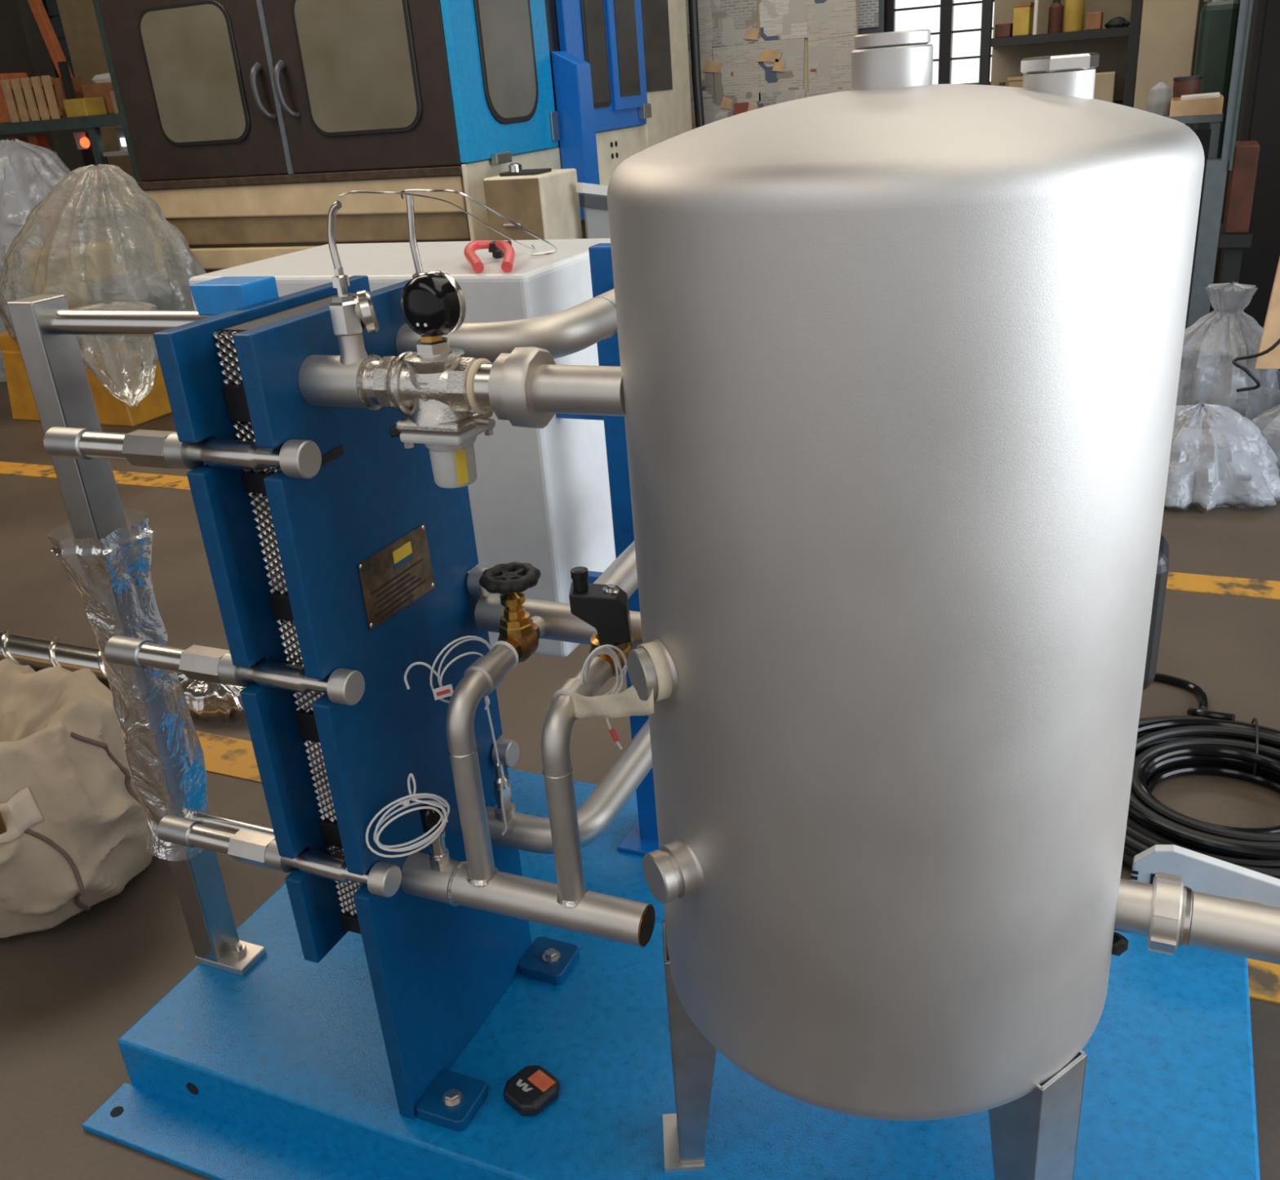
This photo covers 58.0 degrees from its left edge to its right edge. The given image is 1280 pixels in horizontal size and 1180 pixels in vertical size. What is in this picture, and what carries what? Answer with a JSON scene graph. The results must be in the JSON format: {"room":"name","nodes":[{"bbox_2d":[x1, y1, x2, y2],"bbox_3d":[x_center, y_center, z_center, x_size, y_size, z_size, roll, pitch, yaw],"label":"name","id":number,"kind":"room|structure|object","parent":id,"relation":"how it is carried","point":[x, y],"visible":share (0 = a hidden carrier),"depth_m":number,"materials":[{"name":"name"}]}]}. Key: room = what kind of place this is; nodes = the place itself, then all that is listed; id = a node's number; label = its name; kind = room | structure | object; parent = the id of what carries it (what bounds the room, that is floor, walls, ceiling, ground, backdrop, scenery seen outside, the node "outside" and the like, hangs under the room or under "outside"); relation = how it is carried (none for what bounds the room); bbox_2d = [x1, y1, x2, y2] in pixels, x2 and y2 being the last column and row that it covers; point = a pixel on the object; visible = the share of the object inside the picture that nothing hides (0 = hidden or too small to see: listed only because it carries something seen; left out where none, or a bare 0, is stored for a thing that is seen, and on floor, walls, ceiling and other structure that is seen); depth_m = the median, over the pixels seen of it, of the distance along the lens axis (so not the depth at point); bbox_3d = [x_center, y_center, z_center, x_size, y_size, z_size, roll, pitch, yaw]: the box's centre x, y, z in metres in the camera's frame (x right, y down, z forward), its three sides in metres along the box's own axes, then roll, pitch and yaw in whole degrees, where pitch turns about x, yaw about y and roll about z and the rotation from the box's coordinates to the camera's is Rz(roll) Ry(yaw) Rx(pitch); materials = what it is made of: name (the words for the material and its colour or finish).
{"room":"factory workshop","nodes":[
{"label":"factory workshop","id":0,"kind":"room"},
{"bbox_2d":[0,0,66,247],"bbox_3d":[-9.063,-3.053,6.343,0.150,5.000,13.750,6,26,23],"label":"wall","id":1,"kind":"structure","parent":0,"point":[15,55],"depth_m":11.82,"materials":[{"name":"paint"}]},
{"bbox_2d":[16,0,1239,275],"bbox_3d":[1.480,-4.903,8.626,17.000,5.000,0.150,6,26,23],"label":"wall","id":2,"kind":"structure","parent":0,"point":[64,140],"depth_m":11.90,"materials":[{"name":"paint"}]},
{"bbox_2d":[41,0,75,77],"bbox_3d":[-5.492,-5.381,11.576,1.040,1.300,0.090,6,26,23],"label":"window","id":3,"kind":"structure","parent":2,"relation":"in","point":[51,6],"depth_m":11.64,"materials":[{"name":"black"}]},
{"bbox_2d":[885,0,994,85],"bbox_3d":[2.242,-4.453,8.326,0.920,1.590,0.100,6,26,23],"label":"window","id":4,"kind":"structure","parent":2,"relation":"in","point":[954,26],"depth_m":8.51,"materials":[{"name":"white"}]},
{"bbox_2d":[0,275,1279,1179],"bbox_3d":[-1.058,0.157,3.966,17.000,0.104,13.600,6,26,23],"label":"floor","id":5,"kind":"structure","parent":0,"point":[70,989],"depth_m":3.08,"materials":[{"name":"concrete"}]},
{"bbox_2d":[7,136,42,201],"bbox_3d":[-5.031,-2.985,9.734,0.100,1.550,0.100,6,26,23],"label":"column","id":6,"kind":"structure","parent":5,"relation":"on","point":[24,157],"depth_m":9.48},
{"bbox_2d":[26,135,53,195],"bbox_3d":[-4.820,-2.962,9.644,0.100,1.550,0.100,6,26,23],"label":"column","id":7,"kind":"structure","parent":5,"relation":"on","point":[39,140],"depth_m":9.35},
{"bbox_2d":[0,176,109,329],"bbox_3d":[-4.741,-2.639,9.268,1.147,1.271,0.396,6,26,23],"label":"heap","id":8,"kind":"object","parent":5,"relation":"on","point":[6,218],"visible":0.22,"depth_m":9.15,"materials":[{"name":"clear plastic"}]},
{"bbox_2d":[0,138,137,377],"bbox_3d":[-4.126,-2.294,8.016,1.370,1.565,1.104,6,26,23],"label":"plastic bag","id":9,"kind":"object","parent":5,"relation":"on","point":[28,192],"visible":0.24,"depth_m":8.05,"materials":[{"name":"plastic"}]},
{"bbox_2d":[0,657,161,937],"bbox_3d":[-1.479,0.463,2.647,0.790,0.472,0.716,6,26,23],"label":"sack","id":10,"kind":"object","parent":5,"relation":"on","point":[73,819],"visible":0.74,"depth_m":2.48,"materials":[{"name":"beige"}]},
{"bbox_2d":[0,329,171,426],"bbox_3d":[-3.271,-1.329,6.981,1.100,0.500,0.580,6,26,23],"label":"box","id":11,"kind":"object","parent":5,"relation":"on","point":[111,411],"visible":0.35,"depth_m":6.68,"materials":[{"name":"cardboard"}]},
{"bbox_2d":[22,201,177,310],"bbox_3d":[-3.140,-1.874,6.674,0.770,0.721,0.350,6,26,23],"label":"plastic bag","id":12,"kind":"object","parent":11,"relation":"on","point":[86,272],"visible":0.56,"depth_m":6.57,"materials":[{"name":"plastic"}]},
{"bbox_2d":[0,164,206,343],"bbox_3d":[-3.207,-1.927,6.661,1.449,0.969,0.825,6,26,23],"label":"plastic bag","id":13,"kind":"object","parent":11,"relation":"on","point":[153,221],"visible":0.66,"depth_m":6.64,"materials":[{"name":"plastic"}]},
{"bbox_2d":[70,301,159,406],"bbox_3d":[-2.846,-1.280,6.321,0.540,0.576,0.415,6,26,23],"label":"plastic tail","id":14,"kind":"object","parent":13,"relation":"hanging from","point":[151,361],"visible":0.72,"depth_m":6.42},
{"bbox_2d":[0,0,173,333],"bbox_3d":[-4.647,-3.571,9.317,2.110,2.900,0.620,6,26,23],"label":"rack","id":15,"kind":"object","parent":5,"relation":"on","point":[92,123],"visible":0.46,"depth_m":8.77,"materials":[{"name":"grey"}]},
{"bbox_2d":[0,72,27,124],"bbox_3d":[-5.103,-3.967,9.326,0.290,0.360,0.250,6,26,23],"label":"bin","id":16,"kind":"object","parent":15,"relation":"on","point":[5,117],"visible":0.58,"depth_m":9.22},
{"bbox_2d":[0,75,86,122],"bbox_3d":[-4.698,-3.900,9.165,0.530,0.310,0.350,6,26,23],"label":"crate","id":17,"kind":"object","parent":15,"relation":"on","point":[35,98],"visible":0.85,"depth_m":9.02,"materials":[{"name":"brown wood"}]},
{"bbox_2d":[27,0,73,77],"bbox_3d":[-4.705,-4.383,9.231,0.348,1.100,0.060,6,26,23],"label":"post","id":18,"kind":"object","parent":15,"relation":"on","point":[37,6],"visible":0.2,"depth_m":9.19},
{"bbox_2d":[57,61,75,99],"bbox_3d":[-4.445,-3.893,8.992,0.040,0.400,0.060,6,26,23],"label":"jar","id":19,"kind":"object","parent":15,"relation":"on","point":[63,65],"visible":0.56,"depth_m":8.95,"materials":[{"name":"black"}]},
{"bbox_2d":[62,97,106,118],"bbox_3d":[-4.305,-3.742,8.962,0.220,0.130,0.200,6,26,23],"label":"cardboard box","id":20,"kind":"object","parent":15,"relation":"on","point":[95,106],"visible":0.99,"depth_m":8.89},
{"bbox_2d":[80,82,115,115],"bbox_3d":[-4.140,-3.876,9.109,0.420,0.230,0.240,6,26,23],"label":"cardboard box","id":21,"kind":"object","parent":15,"relation":"on","point":[96,90],"visible":0.33,"depth_m":9.01,"materials":[{"name":"brown cardboard"}]},
{"bbox_2d":[91,72,111,83],"bbox_3d":[-4.144,-4.010,9.043,0.374,0.073,0.158,6,26,23],"label":"parcel","id":22,"kind":"object","parent":21,"relation":"on","point":[104,77],"visible":0.46,"depth_m":8.99,"materials":[{"name":"white"}]},
{"bbox_2d":[102,150,128,156],"bbox_3d":[-3.881,-3.415,8.989,0.300,0.030,0.480,6,26,23],"label":"shelf","id":23,"kind":"object","parent":15,"relation":"attached to","point":[123,153],"depth_m":8.80,"materials":[{"name":"grey"}]},
{"bbox_2d":[115,128,127,151],"bbox_3d":[-3.953,-3.480,8.913,0.115,0.160,0.110,6,26,23],"label":"work light","id":24,"kind":"object","parent":15,"relation":"on","point":[122,142],"visible":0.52,"depth_m":8.88,"materials":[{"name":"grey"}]},
{"bbox_2d":[0,629,177,684],"bbox_3d":[-2.191,0.179,3.848,1.622,0.122,0.150,6,26,23],"label":"metal pipe","id":25,"kind":"object","parent":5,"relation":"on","point":[41,653],"visible":0.54,"depth_m":3.67,"materials":[{"name":"silver metal"}]},
{"bbox_2d":[72,132,114,240],"bbox_3d":[-4.504,-3.045,9.776,0.160,1.550,0.165,6,26,23],"label":"lamp","id":26,"kind":"object","parent":5,"relation":"on","point":[82,139],"visible":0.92,"depth_m":9.50,"materials":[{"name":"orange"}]},
{"bbox_2d":[56,0,155,271],"bbox_3d":[-4.793,-4.173,10.704,0.760,2.900,0.040,6,26,23],"label":"board","id":27,"kind":"object","parent":5,"relation":"on","point":[78,18],"visible":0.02,"depth_m":10.45,"materials":[{"name":"wood"}]},
{"bbox_2d":[168,672,245,723],"bbox_3d":[-1.255,0.300,3.400,0.358,0.150,0.174,6,26,23],"label":"bundle","id":28,"kind":"object","parent":5,"relation":"on","point":[206,701],"visible":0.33,"depth_m":3.33,"materials":[{"name":"white"}]},
{"bbox_2d":[98,0,692,310],"bbox_3d":[-1.107,-2.932,7.611,2.790,2.600,3.388,6,26,23],"label":"machining centre","id":29,"kind":"object","parent":5,"relation":"on","point":[247,121],"visible":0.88,"depth_m":6.34,"materials":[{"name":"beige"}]},
{"bbox_2d":[688,0,704,128],"bbox_3d":[0.408,-4.091,8.472,0.090,1.801,0.067,6,26,23],"label":"conduit","id":30,"kind":"object","parent":29,"relation":"attached to","point":[692,4],"visible":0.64,"depth_m":8.54,"materials":[{"name":"black"}]},
{"bbox_2d":[575,182,609,238],"bbox_3d":[0.158,-1.681,6.349,0.973,1.155,0.072,-15,26,-23],"label":"frame","id":31,"kind":"object","parent":5,"relation":"on","point":[593,200],"visible":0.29,"depth_m":6.00,"materials":[{"name":"grey"}]},
{"bbox_2d":[81,768,1260,1179],"bbox_3d":[0.098,0.751,2.150,1.853,0.120,1.202,6,26,23],"label":"base","id":32,"kind":"object","parent":5,"relation":"on","point":[278,1069],"visible":0.52,"depth_m":1.94,"materials":[{"name":"blue paint"}]},
{"bbox_2d":[6,275,579,1130],"bbox_3d":[-0.562,0.153,1.875,0.713,1.286,0.429,6,26,23],"label":"heat exchanger","id":33,"kind":"object","parent":32,"relation":"on","point":[339,563],"depth_m":1.68,"materials":[{"name":"metal"}]},
{"bbox_2d":[48,516,217,859],"bbox_3d":[-0.863,0.174,2.014,0.145,0.620,0.158,6,26,23],"label":"film","id":34,"kind":"object","parent":33,"relation":"attached to","point":[132,723],"visible":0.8,"depth_m":1.98,"materials":[{"name":"plastic"}]},
{"bbox_2d":[163,431,204,469],"bbox_3d":[-0.590,-0.180,1.498,0.030,0.047,0.047,6,26,23],"label":"washer","id":35,"kind":"object","parent":33,"relation":"in","point":[177,453],"depth_m":1.48,"materials":[{"name":"metal"}]},
{"bbox_2d":[217,651,253,686],"bbox_3d":[-0.566,0.112,1.627,0.030,0.047,0.047,6,26,23],"label":"washer","id":36,"kind":"object","parent":33,"relation":"in","point":[229,672],"depth_m":1.61,"materials":[{"name":"metal"}]},
{"bbox_2d":[264,838,294,872],"bbox_3d":[-0.543,0.403,1.757,0.030,0.047,0.047,6,26,23],"label":"washer","id":37,"kind":"object","parent":33,"relation":"in","point":[275,858],"depth_m":1.74,"materials":[{"name":"metal"}]},
{"bbox_2d":[297,332,382,409],"bbox_3d":[-0.361,-0.271,1.432,0.110,0.094,0.068,6,26,23],"label":"supply pipe","id":38,"kind":"object","parent":33,"relation":"attached to","point":[346,379],"visible":0.75,"depth_m":1.41,"materials":[{"name":"metal"}]},
{"bbox_2d":[337,332,368,364],"bbox_3d":[-0.353,-0.296,1.416,0.038,0.036,0.038,6,26,23],"label":"socket","id":39,"kind":"object","parent":38,"relation":"attached to","point":[352,348],"depth_m":1.40,"materials":[{"name":"metal"}]},
{"bbox_2d":[328,267,378,335],"bbox_3d":[-0.349,-0.350,1.401,0.053,0.082,0.052,-8,24,-8],"label":"fitting","id":40,"kind":"object","parent":38,"relation":"on","point":[350,314],"visible":1,"depth_m":1.39,"materials":[{"name":"silver metal"}]},
{"bbox_2d":[327,200,342,268],"bbox_3d":[-0.357,-0.418,1.360,0.026,0.078,0.009,6,26,23],"label":"tube","id":41,"kind":"object","parent":40,"relation":"attached to","point":[333,210],"visible":1,"depth_m":1.36,"materials":[{"name":"metal"}]},
{"bbox_2d":[373,337,495,488],"bbox_3d":[-0.239,-0.216,1.403,0.148,0.177,0.088,6,26,23],"label":"control valve","id":42,"kind":"object","parent":38,"relation":"attached to","point":[428,384],"visible":0.93,"depth_m":1.37,"materials":[{"name":"metal"}]},
{"bbox_2d":[400,271,466,342],"bbox_3d":[-0.245,-0.330,1.348,0.074,0.076,0.047,10,28,30],"label":"pressure gauge","id":43,"kind":"object","parent":42,"relation":"on","point":[433,305],"visible":1,"depth_m":1.33,"materials":[{"name":"glass"}]},
{"bbox_2d":[412,271,426,278],"bbox_3d":[-0.299,-0.400,1.594,0.032,0.073,0.028,6,26,23],"label":"fitting","id":44,"kind":"object","parent":43,"relation":"on","point":[415,274],"visible":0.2,"depth_m":1.57,"materials":[{"name":"silver metal"}]},
{"bbox_2d":[405,192,422,273],"bbox_3d":[-0.306,-0.481,1.559,0.014,0.104,0.010,6,26,23],"label":"tube","id":45,"kind":"object","parent":44,"relation":"on","point":[409,199],"visible":0.91,"depth_m":1.56,"materials":[{"name":"metal"}]},
{"bbox_2d":[408,371,473,426],"bbox_3d":[-0.241,-0.238,1.391,0.083,0.062,0.083,6,26,23],"label":"bowl","id":46,"kind":"object","parent":42,"relation":"on","point":[436,398],"depth_m":1.36,"materials":[{"name":"metal"}]},
{"bbox_2d":[395,288,617,363],"bbox_3d":[-0.099,-0.453,1.830,0.244,0.063,0.650,6,26,23],"label":"pipe","id":47,"kind":"object","parent":33,"relation":"attached to","point":[572,330],"visible":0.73,"depth_m":1.57,"materials":[{"name":"metal"}]},
{"bbox_2d":[400,644,655,946],"bbox_3d":[-0.158,0.289,1.688,0.395,0.380,0.186,6,26,23],"label":"manifold","id":48,"kind":"object","parent":33,"relation":"attached to","point":[476,882],"visible":0.97,"depth_m":1.63,"materials":[{"name":"metal"}]},
{"bbox_2d":[419,803,451,871],"bbox_3d":[-0.305,0.367,1.724,0.036,0.110,0.034,6,26,23],"label":"probe","id":49,"kind":"object","parent":48,"relation":"on","point":[439,855],"visible":0.77,"depth_m":1.72,"materials":[{"name":"metal"}]},
{"bbox_2d":[404,561,546,702],"bbox_3d":[-0.236,0.074,1.702,0.153,0.180,0.240,6,26,23],"label":"valve","id":50,"kind":"object","parent":48,"relation":"attached to","point":[522,633],"depth_m":1.71,"materials":[{"name":"gold metal"}]},
{"bbox_2d":[463,655,504,696],"bbox_3d":[-0.224,0.124,1.664,0.049,0.050,0.038,6,26,23],"label":"socket","id":51,"kind":"object","parent":48,"relation":"attached to","point":[489,669],"depth_m":1.65,"materials":[{"name":"metal"}]},
{"bbox_2d":[551,677,593,719],"bbox_3d":[-0.093,0.150,1.594,0.049,0.050,0.038,6,26,23],"label":"socket","id":52,"kind":"object","parent":48,"relation":"attached to","point":[563,693],"depth_m":1.58,"materials":[{"name":"metal"}]},
{"bbox_2d":[568,566,635,749],"bbox_3d":[-0.073,0.084,1.657,0.122,0.232,0.183,-2,24,5],"label":"sensor","id":53,"kind":"object","parent":48,"relation":"attached to","point":[605,607],"depth_m":1.63,"materials":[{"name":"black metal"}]},
{"bbox_2d":[485,718,652,853],"bbox_3d":[-0.054,0.288,2.183,0.200,0.080,0.661,6,26,23],"label":"pipe","id":54,"kind":"object","parent":33,"relation":"attached to","point":[524,832],"visible":0.58,"depth_m":1.95,"materials":[{"name":"metal"}]},
{"bbox_2d":[484,695,511,835],"bbox_3d":[-0.231,0.282,1.885,0.029,0.239,0.065,-9,24,-9],"label":"probe","id":55,"kind":"object","parent":54,"relation":"on","point":[501,784],"visible":0.98,"depth_m":1.91,"materials":[{"name":"metal"}]},
{"bbox_2d":[493,801,516,821],"bbox_3d":[-0.227,0.372,1.943,0.036,0.015,0.036,6,26,23],"label":"socket","id":56,"kind":"object","parent":54,"relation":"attached to","point":[511,814],"depth_m":1.93,"materials":[{"name":"metal"}]},
{"bbox_2d":[502,1064,559,1115],"bbox_3d":[-0.177,0.812,1.877,0.078,0.027,0.080,18,33,41],"label":"case","id":57,"kind":"object","parent":32,"relation":"on","point":[531,1089],"visible":1,"depth_m":1.86,"materials":[{"name":"black plastic"}]},
{"bbox_2d":[555,243,658,855],"bbox_3d":[-0.018,-0.035,2.258,0.242,1.242,0.150,6,26,23],"label":"support post","id":58,"kind":"object","parent":32,"relation":"on","point":[642,838],"visible":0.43,"depth_m":2.16,"materials":[{"name":"metal"}]},
{"bbox_2d":[188,238,615,657],"bbox_3d":[-0.438,-0.334,2.504,0.778,0.754,0.458,6,26,23],"label":"tank","id":59,"kind":"object","parent":58,"relation":"attached to","point":[540,498],"visible":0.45,"depth_m":2.23,"materials":[{"name":"white paint"}]},
{"bbox_2d":[337,191,534,249],"bbox_3d":[-0.260,-0.580,1.842,0.054,0.199,1.036,-1,24,8],"label":"wire","id":60,"kind":"object","parent":59,"relation":"on","point":[350,192],"visible":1,"depth_m":1.52,"materials":[{"name":"metal"}]},
{"bbox_2d":[400,189,557,256],"bbox_3d":[-0.196,-0.586,1.861,0.136,0.182,0.708,0,24,10],"label":"wire","id":61,"kind":"object","parent":59,"relation":"on","point":[551,252],"visible":0.96,"depth_m":1.57,"materials":[{"name":"metal"}]},
{"bbox_2d":[463,240,515,273],"bbox_3d":[-0.282,-0.629,2.161,0.093,0.039,0.269,-7,24,-6],"label":"pliers","id":62,"kind":"object","parent":59,"relation":"on","point":[499,248],"visible":1,"depth_m":2.13,"materials":[{"name":"red"}]},
{"bbox_2d":[607,29,1204,1179],"bbox_3d":[0.309,0.129,1.482,0.626,1.523,0.629,6,26,23],"label":"tank","id":63,"kind":"object","parent":32,"relation":"on","point":[900,352],"visible":1,"depth_m":1.12,"materials":[{"name":"metal"}]},
{"bbox_2d":[466,346,625,428],"bbox_3d":[-0.100,-0.231,1.327,0.194,0.096,0.091,6,26,23],"label":"pipe","id":64,"kind":"object","parent":63,"relation":"attached to","point":[524,387],"visible":0.95,"depth_m":1.30,"materials":[{"name":"silver"}]},
{"bbox_2d":[474,541,642,649],"bbox_3d":[0.035,-0.054,2.000,0.410,0.074,0.581,6,26,23],"label":"pipe","id":65,"kind":"object","parent":63,"relation":"attached to","point":[562,624],"visible":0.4,"depth_m":1.81,"materials":[{"name":"metal"}]},
{"bbox_2d":[570,640,672,718],"bbox_3d":[-0.040,0.122,1.442,0.032,0.216,0.312,-15,26,-23],"label":"tape","id":66,"kind":"object","parent":63,"relation":"attached to","point":[627,702],"visible":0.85,"depth_m":1.35,"materials":[{"name":"fabric"}]},
{"bbox_2d":[1111,931,1128,955],"bbox_3d":[0.611,0.453,1.481,0.024,0.028,0.020,-11,25,-13],"label":"plug","id":67,"kind":"object","parent":63,"relation":"attached to","point":[1120,943],"visible":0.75,"depth_m":1.47,"materials":[{"name":"black plastic"}]},
{"bbox_2d":[1142,533,1169,689],"bbox_3d":[0.640,0.048,1.626,0.173,0.225,0.240,6,26,23],"label":"junction box","id":68,"kind":"object","parent":63,"relation":"attached to","point":[1162,566],"visible":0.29,"depth_m":1.60,"materials":[{"name":"black plastic"}]},
{"bbox_2d":[1114,871,1279,964],"bbox_3d":[0.758,0.487,1.440,0.341,0.254,0.103,6,26,23],"label":"pipe","id":69,"kind":"object","parent":63,"relation":"attached to","point":[1171,914],"visible":0.98,"depth_m":1.41,"materials":[{"name":"metal"}]},
{"bbox_2d":[1130,844,1279,906],"bbox_3d":[1.065,0.552,2.063,0.350,0.172,0.025,6,26,23],"label":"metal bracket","id":70,"kind":"object","parent":32,"relation":"on","point":[1200,872],"visible":0.56,"depth_m":2.06,"materials":[{"name":"white"}]},
{"bbox_2d":[978,0,1143,107],"bbox_3d":[2.768,-3.356,7.623,0.950,2.800,0.580,6,26,23],"label":"rack","id":71,"kind":"object","parent":5,"relation":"on","point":[1117,48],"visible":0.25,"depth_m":7.63,"materials":[{"name":"black"}]},
{"bbox_2d":[994,23,1013,38],"bbox_3d":[2.371,-3.636,7.510,0.095,0.080,0.200,6,26,23],"label":"storage box","id":72,"kind":"object","parent":71,"relation":"on","point":[1002,30],"visible":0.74,"depth_m":7.43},
{"bbox_2d":[1007,75,1022,88],"bbox_3d":[2.534,-3.286,7.630,0.178,0.201,0.258,6,26,23],"label":"storage box","id":73,"kind":"object","parent":71,"relation":"on","point":[1014,81],"visible":0.24,"depth_m":7.51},
{"bbox_2d":[1012,2,1034,36],"bbox_3d":[2.470,-3.675,7.443,0.108,0.190,0.208,6,26,23],"label":"storage box","id":74,"kind":"object","parent":71,"relation":"on","point":[1023,15],"visible":0.95,"depth_m":7.37,"materials":[{"name":"yellow cardboard"}]},
{"bbox_2d":[1047,0,1063,33],"bbox_3d":[2.652,-3.659,7.363,0.090,0.200,0.090,6,26,23],"label":"bottle","id":75,"kind":"object","parent":71,"relation":"on","point":[1055,15],"visible":0.94,"depth_m":7.34,"materials":[{"name":"red"}]},
{"bbox_2d":[990,26,1141,47],"bbox_3d":[2.745,-3.593,7.508,0.950,0.050,0.540,6,26,23],"label":"shelf","id":76,"kind":"object","parent":71,"relation":"attached to","point":[1042,39],"depth_m":7.35,"materials":[{"name":"black"}]},
{"bbox_2d":[1062,0,1084,32],"bbox_3d":[2.751,-3.676,7.308,0.120,0.260,0.120,6,26,23],"label":"can","id":77,"kind":"object","parent":71,"relation":"on","point":[1073,19],"visible":0.86,"depth_m":7.29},
{"bbox_2d":[1085,11,1103,30],"bbox_3d":[2.861,-3.580,7.271,0.090,0.100,0.150,6,26,23],"label":"storage box","id":78,"kind":"object","parent":71,"relation":"on","point":[1094,20],"visible":0.94,"depth_m":7.21,"materials":[{"name":"cardboard"}]},
{"bbox_2d":[1093,71,1117,102],"bbox_3d":[2.969,-3.218,7.412,0.150,0.190,0.220,6,26,23],"label":"storage box","id":79,"kind":"object","parent":71,"relation":"on","point":[1104,90],"visible":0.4,"depth_m":7.31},
{"bbox_2d":[1104,17,1129,28],"bbox_3d":[2.997,-3.560,7.245,0.133,0.064,0.146,-5,24,-2],"label":"rag","id":80,"kind":"object","parent":71,"relation":"on","point":[1117,22],"visible":0.98,"depth_m":7.21,"materials":[{"name":"black"}]},
{"bbox_2d":[1133,0,1199,124],"bbox_3d":[3.296,-3.233,7.252,0.310,2.800,0.615,6,26,23],"label":"tall cabinet","id":81,"kind":"object","parent":5,"relation":"on","point":[1168,30],"visible":0.2,"depth_m":6.93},
{"bbox_2d":[1163,112,1222,371],"bbox_3d":[2.591,-1.641,5.660,0.320,1.285,0.475,6,26,23],"label":"bench","id":82,"kind":"object","parent":5,"relation":"on","point":[1209,139],"visible":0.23,"depth_m":5.22,"materials":[{"name":"metal"}]},
{"bbox_2d":[1146,81,1172,115],"bbox_3d":[2.414,-2.280,5.363,0.111,0.146,0.111,6,26,23],"label":"cloth bundle","id":83,"kind":"object","parent":82,"relation":"on","point":[1160,96],"visible":0.91,"depth_m":5.33,"materials":[{"name":"grey"}]},
{"bbox_2d":[1173,75,1202,97],"bbox_3d":[2.601,-2.360,5.499,0.126,0.154,0.126,6,26,23],"label":"round tin","id":84,"kind":"object","parent":82,"relation":"on","point":[1188,85],"visible":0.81,"depth_m":5.44,"materials":[{"name":"brown"}]},
{"bbox_2d":[1168,92,1223,116],"bbox_3d":[2.560,-2.235,5.313,0.215,0.080,0.300,6,26,23],"label":"tray","id":85,"kind":"object","parent":82,"relation":"on","point":[1206,104],"visible":0.96,"depth_m":5.20,"materials":[{"name":"cardboard"}]},
{"bbox_2d":[1122,672,1279,878],"bbox_3d":[1.379,0.405,2.717,0.736,0.110,0.988,6,26,23],"label":"coiled hose","id":86,"kind":"object","parent":5,"relation":"on","point":[1203,740],"visible":0.55,"depth_m":2.71,"materials":[{"name":"black"}]},
{"bbox_2d":[1185,0,1239,327],"bbox_3d":[3.356,-2.607,6.868,0.205,1.960,0.700,6,26,23],"label":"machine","id":87,"kind":"object","parent":5,"relation":"on","point":[1218,23],"visible":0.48,"depth_m":6.37,"materials":[{"name":"metal"}]},
{"bbox_2d":[1182,0,1253,368],"bbox_3d":[2.487,-3.196,4.590,0.103,5.000,0.130,6,26,23],"label":"steel post","id":88,"kind":"object","parent":5,"relation":"on","point":[1215,173],"visible":0.75,"depth_m":5.17,"materials":[{"name":"metal"}]},
{"bbox_2d":[1164,403,1279,511],"bbox_3d":[2.124,-0.543,4.433,0.701,0.360,0.548,6,26,23],"label":"plastic bag","id":89,"kind":"object","parent":5,"relation":"on","point":[1206,463],"visible":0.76,"depth_m":4.33,"materials":[{"name":"grey"}]},
{"bbox_2d":[1175,280,1279,437],"bbox_3d":[2.457,-0.948,4.871,0.482,0.693,0.395,6,26,23],"label":"plastic bag","id":90,"kind":"object","parent":5,"relation":"on","point":[1209,375],"visible":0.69,"depth_m":4.82,"materials":[{"name":"grey"}]},
{"bbox_2d":[1211,140,1260,333],"bbox_3d":[2.976,-1.651,5.818,0.140,1.120,0.400,6,26,23],"label":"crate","id":91,"kind":"object","parent":5,"relation":"on","point":[1235,234],"visible":0.86,"depth_m":5.60,"materials":[{"name":"wood"}]},
{"bbox_2d":[1211,0,1279,348],"bbox_3d":[3.724,-2.522,5.817,1.225,2.600,0.615,6,26,23],"label":"tall cabinet","id":92,"kind":"object","parent":5,"relation":"on","point":[1259,117],"visible":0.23,"depth_m":5.88,"materials":[{"name":"metal"}]},
{"bbox_2d":[1247,404,1279,484],"bbox_3d":[2.644,-0.611,4.468,0.598,0.380,0.497,6,26,23],"label":"plastic bag","id":93,"kind":"object","parent":5,"relation":"on","point":[1273,437],"visible":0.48,"depth_m":4.53,"materials":[{"name":"grey"}]},
{"bbox_2d":[1231,337,1279,391],"bbox_3d":[2.454,-1.052,4.365,0.336,0.628,0.108,6,26,23],"label":"cord","id":94,"kind":"object","parent":93,"relation":"on","point":[1274,345],"visible":1,"depth_m":4.47,"materials":[{"name":"black rubber"}]},
{"bbox_2d":[1254,256,1279,368],"bbox_3d":[2.567,-1.155,4.524,0.234,0.560,0.116,3,25,17],"label":"wooden board","id":95,"kind":"object","parent":93,"relation":"on","point":[1270,335],"visible":1,"depth_m":4.57,"materials":[{"name":"brown wood"}]},
{"bbox_2d":[685,0,857,129],"bbox_3d":[0.880,-3.921,8.619,1.504,2.500,0.058,6,26,23],"label":"wall","id":96,"kind":"structure","parent":0,"point":[754,54],"depth_m":8.52,"materials":[{"name":"white"}]},
{"bbox_2d":[857,0,884,35],"bbox_3d":[1.581,-4.241,8.597,0.460,1.400,0.045,6,26,23],"label":"window","id":97,"kind":"structure","parent":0,"point":[870,12],"depth_m":8.52,"materials":[{"name":"metal"}]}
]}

